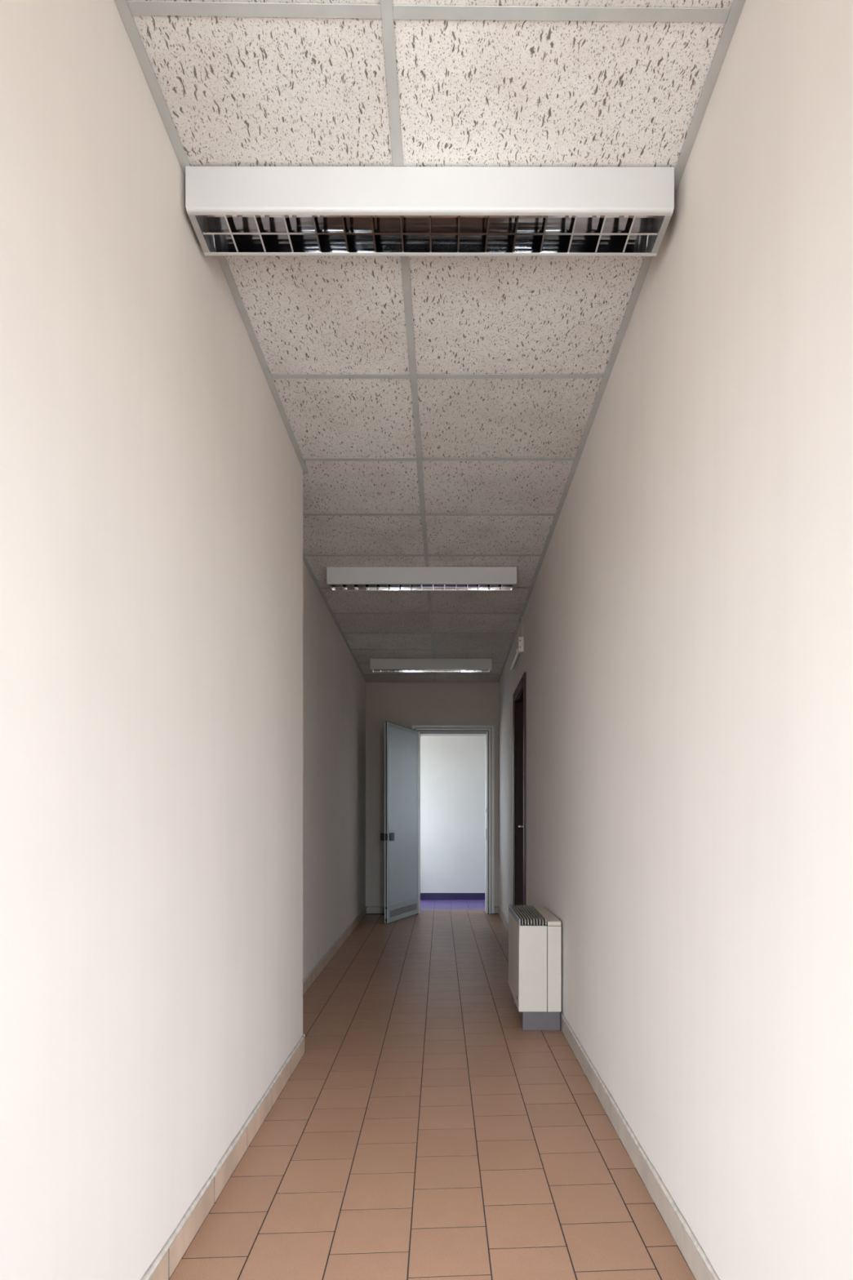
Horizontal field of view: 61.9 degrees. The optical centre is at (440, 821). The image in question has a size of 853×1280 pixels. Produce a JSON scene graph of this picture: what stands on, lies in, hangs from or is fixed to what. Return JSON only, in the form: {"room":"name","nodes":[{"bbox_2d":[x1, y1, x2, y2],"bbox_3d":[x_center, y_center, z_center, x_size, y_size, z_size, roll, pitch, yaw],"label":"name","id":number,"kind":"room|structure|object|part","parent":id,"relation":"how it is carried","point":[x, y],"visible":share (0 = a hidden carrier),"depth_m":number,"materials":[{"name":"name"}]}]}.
{"room":"office corridor","nodes":[
{"label":"office corridor","id":0,"kind":"room"},
{"bbox_2d":[0,0,365,1279],"bbox_3d":[-1.199,-0.375,4.335,1.102,2.990,8.170,0,0,0],"label":"wall","id":1,"kind":"structure","parent":0,"point":[183,702],"depth_m":1.49,"materials":[{"name":"paint"}]},
{"bbox_2d":[140,1035,304,1279],"bbox_3d":[-0.649,1.045,1.800,0.009,0.088,3.100,0,0,0],"label":"baseboard","id":2,"kind":"structure","parent":1,"relation":"attached to","point":[165,1263],"depth_m":2.06,"materials":[{"name":"paint"}]},
{"bbox_2d":[302,906,366,995],"bbox_3d":[-0.869,1.045,5.891,0.009,0.088,5.058,0,0,0],"label":"baseboard","id":3,"kind":"structure","parent":1,"relation":"attached to","point":[314,973],"depth_m":5.57,"materials":[{"name":"paint"}]},
{"bbox_2d":[114,0,745,682],"bbox_3d":[-0.100,-1.810,4.335,2.400,0.321,8.170,0,0,0],"label":"ceiling","id":4,"kind":"structure","parent":0,"point":[433,411],"depth_m":2.17,"materials":[{"name":"tile"}]},
{"bbox_3d":[-0.383,-1.662,1.151,0.541,0.017,0.590,0,0,0],"label":"panel","id":5,"kind":"part","parent":4,"relation":"part of","materials":[{"name":"white"}]},
{"bbox_3d":[-0.380,-1.662,1.745,0.543,0.016,0.584,0,0,0],"label":"panel","id":6,"kind":"part","parent":4,"relation":"part of","materials":[{"name":"white tile"}]},
{"bbox_3d":[-0.376,-1.661,2.339,0.544,0.015,0.591,0,0,0],"label":"panel","id":7,"kind":"part","parent":4,"relation":"part of","materials":[{"name":"white tile"}]},
{"bbox_3d":[-0.373,-1.660,2.940,0.546,0.015,0.596,0,0,0],"label":"panel","id":8,"kind":"part","parent":4,"relation":"part of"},
{"bbox_3d":[-0.478,-1.661,3.533,0.765,0.015,0.576,0,0,0],"label":"panel","id":9,"kind":"part","parent":4,"relation":"part of","materials":[{"name":"white tile"}]},
{"bbox_3d":[-0.477,-1.661,4.120,0.771,0.015,0.584,0,0,0],"label":"panel","id":10,"kind":"part","parent":4,"relation":"part of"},
{"bbox_3d":[-0.476,-1.660,4.726,0.778,0.015,0.613,0,0,0],"label":"panel","id":11,"kind":"part","parent":4,"relation":"part of","materials":[{"name":"white tile"}]},
{"bbox_3d":[-0.475,-1.661,5.340,0.785,0.017,0.600,0,0,0],"label":"panel","id":12,"kind":"part","parent":4,"relation":"part of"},
{"bbox_3d":[-0.474,-1.661,5.941,0.792,0.017,0.590,0,0,0],"label":"panel","id":13,"kind":"part","parent":4,"relation":"part of","materials":[{"name":"white tile"}]},
{"bbox_3d":[-0.473,-1.661,6.537,0.798,0.015,0.587,0,0,0],"label":"panel","id":14,"kind":"part","parent":4,"relation":"part of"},
{"bbox_3d":[-0.472,-1.660,7.125,0.805,0.015,0.576,0,0,0],"label":"panel","id":15,"kind":"part","parent":4,"relation":"part of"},
{"bbox_3d":[-0.471,-1.661,7.700,0.811,0.016,0.559,0,0,0],"label":"panel","id":16,"kind":"part","parent":4,"relation":"part of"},
{"bbox_3d":[-0.470,-1.662,8.200,0.816,0.016,0.426,0,0,0],"label":"panel","id":17,"kind":"part","parent":4,"relation":"part of","materials":[{"name":"white tile"}]},
{"bbox_2d":[326,566,516,591],"bbox_3d":[-0.120,-1.595,4.681,1.232,0.109,0.152,0,0,0],"label":"fluorescent light","id":18,"kind":"object","parent":4,"relation":"attached to","point":[338,578],"visible":1,"depth_m":4.61,"materials":[{"name":"metal"}]},
{"bbox_2d":[185,166,674,256],"bbox_3d":[-0.026,-1.595,1.867,1.232,0.109,0.152,0,0,0],"label":"fluorescent light","id":19,"kind":"object","parent":4,"relation":"attached to","point":[231,211],"visible":1,"depth_m":1.79,"materials":[{"name":"white metal"}]},
{"bbox_3d":[-0.632,-1.580,1.866,0.017,0.078,0.119,0,0,0],"label":"plate","id":20,"kind":"part","parent":19,"relation":"part of","materials":[{"name":"metal"}]},
{"bbox_3d":[-0.548,-1.568,1.866,0.005,0.051,0.117,0,0,0],"label":"louvre blade","id":21,"kind":"part","parent":19,"relation":"part of","materials":[{"name":"metal"}]},
{"bbox_3d":[-0.474,-1.568,1.866,0.005,0.051,0.117,0,0,0],"label":"louvre blade","id":22,"kind":"part","parent":19,"relation":"part of","materials":[{"name":"metal"}]},
{"bbox_3d":[-0.399,-1.568,1.866,0.005,0.051,0.117,0,0,0],"label":"louvre blade","id":23,"kind":"part","parent":19,"relation":"part of","materials":[{"name":"silver metal"}]},
{"bbox_3d":[-0.325,-1.568,1.866,0.005,0.051,0.117,0,0,0],"label":"louvre blade","id":24,"kind":"part","parent":19,"relation":"part of","materials":[{"name":"silver metal"}]},
{"bbox_3d":[-0.250,-1.568,1.866,0.005,0.051,0.117,0,0,0],"label":"louvre blade","id":25,"kind":"part","parent":19,"relation":"part of","materials":[{"name":"metal"}]},
{"bbox_3d":[-0.175,-1.568,1.866,0.005,0.051,0.117,0,0,0],"label":"louvre blade","id":26,"kind":"part","parent":19,"relation":"part of","materials":[{"name":"metal"}]},
{"bbox_3d":[-0.101,-1.568,1.867,0.005,0.051,0.117,0,0,0],"label":"louvre blade","id":27,"kind":"part","parent":19,"relation":"part of","materials":[{"name":"metal"}]},
{"bbox_3d":[-0.026,-1.568,1.867,0.005,0.051,0.117,0,0,0],"label":"louvre blade","id":28,"kind":"part","parent":19,"relation":"part of","materials":[{"name":"silver metal"}]},
{"bbox_3d":[0.049,-1.568,1.867,0.005,0.051,0.117,0,0,0],"label":"louvre blade","id":29,"kind":"part","parent":19,"relation":"part of","materials":[{"name":"silver metal"}]},
{"bbox_3d":[0.123,-1.568,1.867,0.005,0.051,0.117,0,0,0],"label":"louvre blade","id":30,"kind":"part","parent":19,"relation":"part of","materials":[{"name":"metal"}]},
{"bbox_3d":[0.198,-1.568,1.867,0.005,0.051,0.117,0,0,0],"label":"louvre blade","id":31,"kind":"part","parent":19,"relation":"part of","materials":[{"name":"metal"}]},
{"bbox_3d":[0.272,-1.568,1.867,0.005,0.051,0.117,0,0,0],"label":"louvre blade","id":32,"kind":"part","parent":19,"relation":"part of","materials":[{"name":"metal"}]},
{"bbox_3d":[0.347,-1.568,1.867,0.005,0.051,0.117,0,0,0],"label":"louvre blade","id":33,"kind":"part","parent":19,"relation":"part of","materials":[{"name":"metal"}]},
{"bbox_3d":[0.422,-1.568,1.867,0.005,0.051,0.117,0,0,0],"label":"louvre blade","id":34,"kind":"part","parent":19,"relation":"part of","materials":[{"name":"silver metal"}]},
{"bbox_3d":[0.496,-1.568,1.867,0.005,0.051,0.117,0,0,0],"label":"louvre blade","id":35,"kind":"part","parent":19,"relation":"part of","materials":[{"name":"metal"}]},
{"bbox_3d":[0.580,-1.580,1.867,0.017,0.078,0.119,0,0,0],"label":"plate","id":36,"kind":"part","parent":19,"relation":"part of","materials":[{"name":"metal"}]},
{"bbox_2d":[370,658,492,672],"bbox_3d":[-0.094,-1.595,7.274,1.232,0.109,0.152,0,0,0],"label":"fluorescent light","id":37,"kind":"object","parent":4,"relation":"attached to","point":[377,665],"visible":1,"depth_m":7.20,"materials":[{"name":"metal"}]},
{"bbox_3d":[0.317,-1.661,8.200,0.749,0.016,0.426,0,0,0],"label":"panel","id":38,"kind":"part","parent":4,"relation":"part of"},
{"bbox_3d":[0.312,-1.661,7.700,0.748,0.015,0.559,0,0,0],"label":"panel","id":39,"kind":"part","parent":4,"relation":"part of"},
{"bbox_3d":[0.307,-1.661,7.125,0.745,0.016,0.576,0,0,0],"label":"panel","id":40,"kind":"part","parent":4,"relation":"part of","materials":[{"name":"white tile"}]},
{"bbox_3d":[0.301,-1.660,6.537,0.743,0.015,0.587,0,0,0],"label":"panel","id":41,"kind":"part","parent":4,"relation":"part of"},
{"bbox_3d":[0.296,-1.662,5.941,0.740,0.017,0.590,0,0,0],"label":"panel","id":42,"kind":"part","parent":4,"relation":"part of","materials":[{"name":"white tile"}]},
{"bbox_3d":[0.290,-1.661,5.340,0.737,0.016,0.600,0,0,0],"label":"panel","id":43,"kind":"part","parent":4,"relation":"part of","materials":[{"name":"white tile"}]},
{"bbox_3d":[0.284,-1.663,4.726,0.735,0.017,0.613,0,0,0],"label":"panel","id":44,"kind":"part","parent":4,"relation":"part of","materials":[{"name":"white tile"}]},
{"bbox_3d":[0.278,-1.661,4.120,0.732,0.017,0.584,0,0,0],"label":"panel","id":45,"kind":"part","parent":4,"relation":"part of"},
{"bbox_3d":[0.273,-1.661,3.533,0.729,0.015,0.576,0,0,0],"label":"panel","id":46,"kind":"part","parent":4,"relation":"part of","materials":[{"name":"white tile"}]},
{"bbox_3d":[0.267,-1.661,2.940,0.726,0.017,0.596,0,0,0],"label":"panel","id":47,"kind":"part","parent":4,"relation":"part of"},
{"bbox_3d":[0.261,-1.661,2.339,0.723,0.016,0.591,0,0,0],"label":"panel","id":48,"kind":"part","parent":4,"relation":"part of","materials":[{"name":"white tile"}]},
{"bbox_3d":[0.256,-1.661,1.745,0.721,0.015,0.584,0,0,0],"label":"panel","id":49,"kind":"part","parent":4,"relation":"part of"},
{"bbox_3d":[0.250,-1.660,1.151,0.718,0.016,0.590,0,0,0],"label":"panel","id":50,"kind":"part","parent":4,"relation":"part of","materials":[{"name":"white"}]},
{"bbox_2d":[168,899,696,1279],"bbox_3d":[0.175,1.105,5.075,3.850,0.030,9.650,0,0,0],"label":"floor","id":51,"kind":"structure","parent":0,"point":[418,1131],"depth_m":2.37,"materials":[{"name":"tile"}]},
{"bbox_2d":[508,904,561,1031],"bbox_3d":[0.525,0.798,4.015,0.232,0.583,0.650,0,0,1],"label":"heater","id":52,"kind":"object","parent":51,"relation":"on","point":[535,933],"visible":1,"depth_m":3.69,"materials":[{"name":"beige metal"}]},
{"bbox_2d":[508,904,546,925],"bbox_3d":[0.486,0.524,4.016,0.153,0.034,0.650,0,0,0],"label":"grille","id":53,"kind":"object","parent":52,"relation":"attached to","point":[529,915],"depth_m":3.90,"materials":[{"name":"black plastic"}]},
{"bbox_3d":[0.485,0.765,4.015,0.149,0.447,0.650,0,0,1],"label":"casing","id":54,"kind":"part","parent":52,"relation":"part of","materials":[{"name":"beige metal"}]},
{"bbox_3d":[0.597,0.766,4.014,0.071,0.446,0.650,0,0,1],"label":"casing","id":55,"kind":"part","parent":52,"relation":"part of","materials":[{"name":"white metal"}]},
{"bbox_2d":[365,681,498,913],"bbox_3d":[-0.075,-0.375,8.585,2.050,2.990,0.330,0,0,0],"label":"wall","id":56,"kind":"structure","parent":0,"point":[406,704],"depth_m":8.42,"materials":[{"name":"paint"}]},
{"bbox_2d":[366,906,384,913],"bbox_3d":[-0.604,1.045,8.415,0.539,0.088,0.009,0,0,0],"label":"baseboard","id":57,"kind":"structure","parent":56,"relation":"attached to","point":[370,909],"depth_m":8.41,"materials":[{"name":"paint"}]},
{"bbox_2d":[380,721,493,923],"bbox_3d":[-0.143,-0.023,8.338,1.651,2.226,0.797,0,0,-35],"label":"door","id":58,"kind":"structure","parent":56,"relation":"in","point":[401,837],"depth_m":8.14,"materials":[{"name":"metal"}]},
{"bbox_3d":[-0.606,0.166,7.628,0.055,0.078,0.063,0,0,20],"label":"knob","id":59,"kind":"part","parent":58,"relation":"part of","materials":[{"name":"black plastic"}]},
{"bbox_3d":[-0.519,0.165,7.639,0.020,0.085,0.094,0,0,20],"label":"lock plate","id":60,"kind":"part","parent":58,"relation":"part of","materials":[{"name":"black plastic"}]},
{"bbox_3d":[-0.407,0.928,7.975,0.003,0.052,0.813,0,0,20],"label":"rail","id":61,"kind":"part","parent":58,"relation":"part of","materials":[{"name":"metal"}]},
{"bbox_3d":[-0.407,1.057,7.975,0.003,0.050,0.813,0,0,20],"label":"rail","id":62,"kind":"part","parent":58,"relation":"part of","materials":[{"name":"metal"}]},
{"bbox_3d":[-0.407,-1.038,7.975,0.003,0.045,0.813,0,0,20],"label":"rail","id":63,"kind":"part","parent":58,"relation":"part of","materials":[{"name":"metal"}]},
{"bbox_2d":[493,906,497,913],"bbox_3d":[0.662,1.047,8.415,0.048,0.085,0.008,0,0,0],"label":"baseboard","id":64,"kind":"structure","parent":56,"relation":"attached to","point":[495,907],"depth_m":8.41,"materials":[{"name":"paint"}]},
{"bbox_2d":[420,735,484,893],"bbox_3d":[0.175,-0.375,9.975,4.250,2.990,0.150,0,0,0],"label":"wall","id":65,"kind":"structure","parent":0,"point":[452,767],"depth_m":9.90,"materials":[{"name":"paint"}]},
{"bbox_2d":[420,893,484,899],"bbox_3d":[0.175,1.040,9.895,3.850,0.098,0.009,0,0,0],"label":"baseboard","id":66,"kind":"structure","parent":65,"relation":"attached to","point":[423,895],"depth_m":9.89,"materials":[{"name":"paint"}]},
{"bbox_2d":[498,0,852,1279],"bbox_3d":[1.175,-0.375,4.335,1.150,2.990,8.170,0,0,0],"label":"wall","id":67,"kind":"structure","parent":0,"point":[686,659],"depth_m":1.54,"materials":[{"name":"paint"}]},
{"bbox_2d":[497,906,508,931],"bbox_3d":[0.680,1.046,7.426,0.009,0.088,1.988,0,0,1],"label":"baseboard","id":68,"kind":"structure","parent":67,"relation":"attached to","point":[501,914],"depth_m":7.56,"materials":[{"name":"paint"}]},
{"bbox_2d":[509,636,524,670],"bbox_3d":[0.640,-1.407,5.999,0.055,0.117,0.724,0,0,1],"label":"lamp","id":69,"kind":"object","parent":67,"relation":"attached to","point":[520,650],"visible":1,"depth_m":5.74,"materials":[{"name":"white plastic"}]},
{"bbox_3d":[0.663,-1.380,6.033,0.009,0.038,0.654,0,0,1],"label":"rail","id":70,"kind":"part","parent":69,"relation":"part of","materials":[{"name":"white plastic"}]},
{"bbox_2d":[512,671,526,906],"bbox_3d":[0.725,-0.030,5.948,0.164,2.240,0.957,0,0,1],"label":"door","id":71,"kind":"structure","parent":67,"relation":"in","point":[519,696],"depth_m":6.34,"materials":[{"name":"brown wood"}]},
{"bbox_3d":[0.664,-0.030,6.391,0.016,2.240,0.072,0,0,1],"label":"casing post","id":72,"kind":"part","parent":71,"relation":"part of","materials":[{"name":"brown wood"}]},
{"bbox_3d":[0.654,-0.030,5.506,0.016,2.240,0.072,0,0,1],"label":"casing post","id":73,"kind":"part","parent":71,"relation":"part of","materials":[{"name":"brown wood"}]},
{"bbox_2d":[521,615,523,636],"bbox_3d":[0.655,-1.552,5.672,0.016,0.172,0.016,0,0,1],"label":"cable conduit","id":74,"kind":"object","parent":67,"relation":"attached to","point":[522,615],"visible":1,"depth_m":5.66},
{"bbox_2d":[560,1011,719,1279],"bbox_3d":[0.626,1.045,2.857,0.009,0.089,5.216,0,0,1],"label":"baseboard","id":75,"kind":"structure","parent":67,"relation":"attached to","point":[697,1260],"depth_m":2.09,"materials":[{"name":"tile"}]}
]}

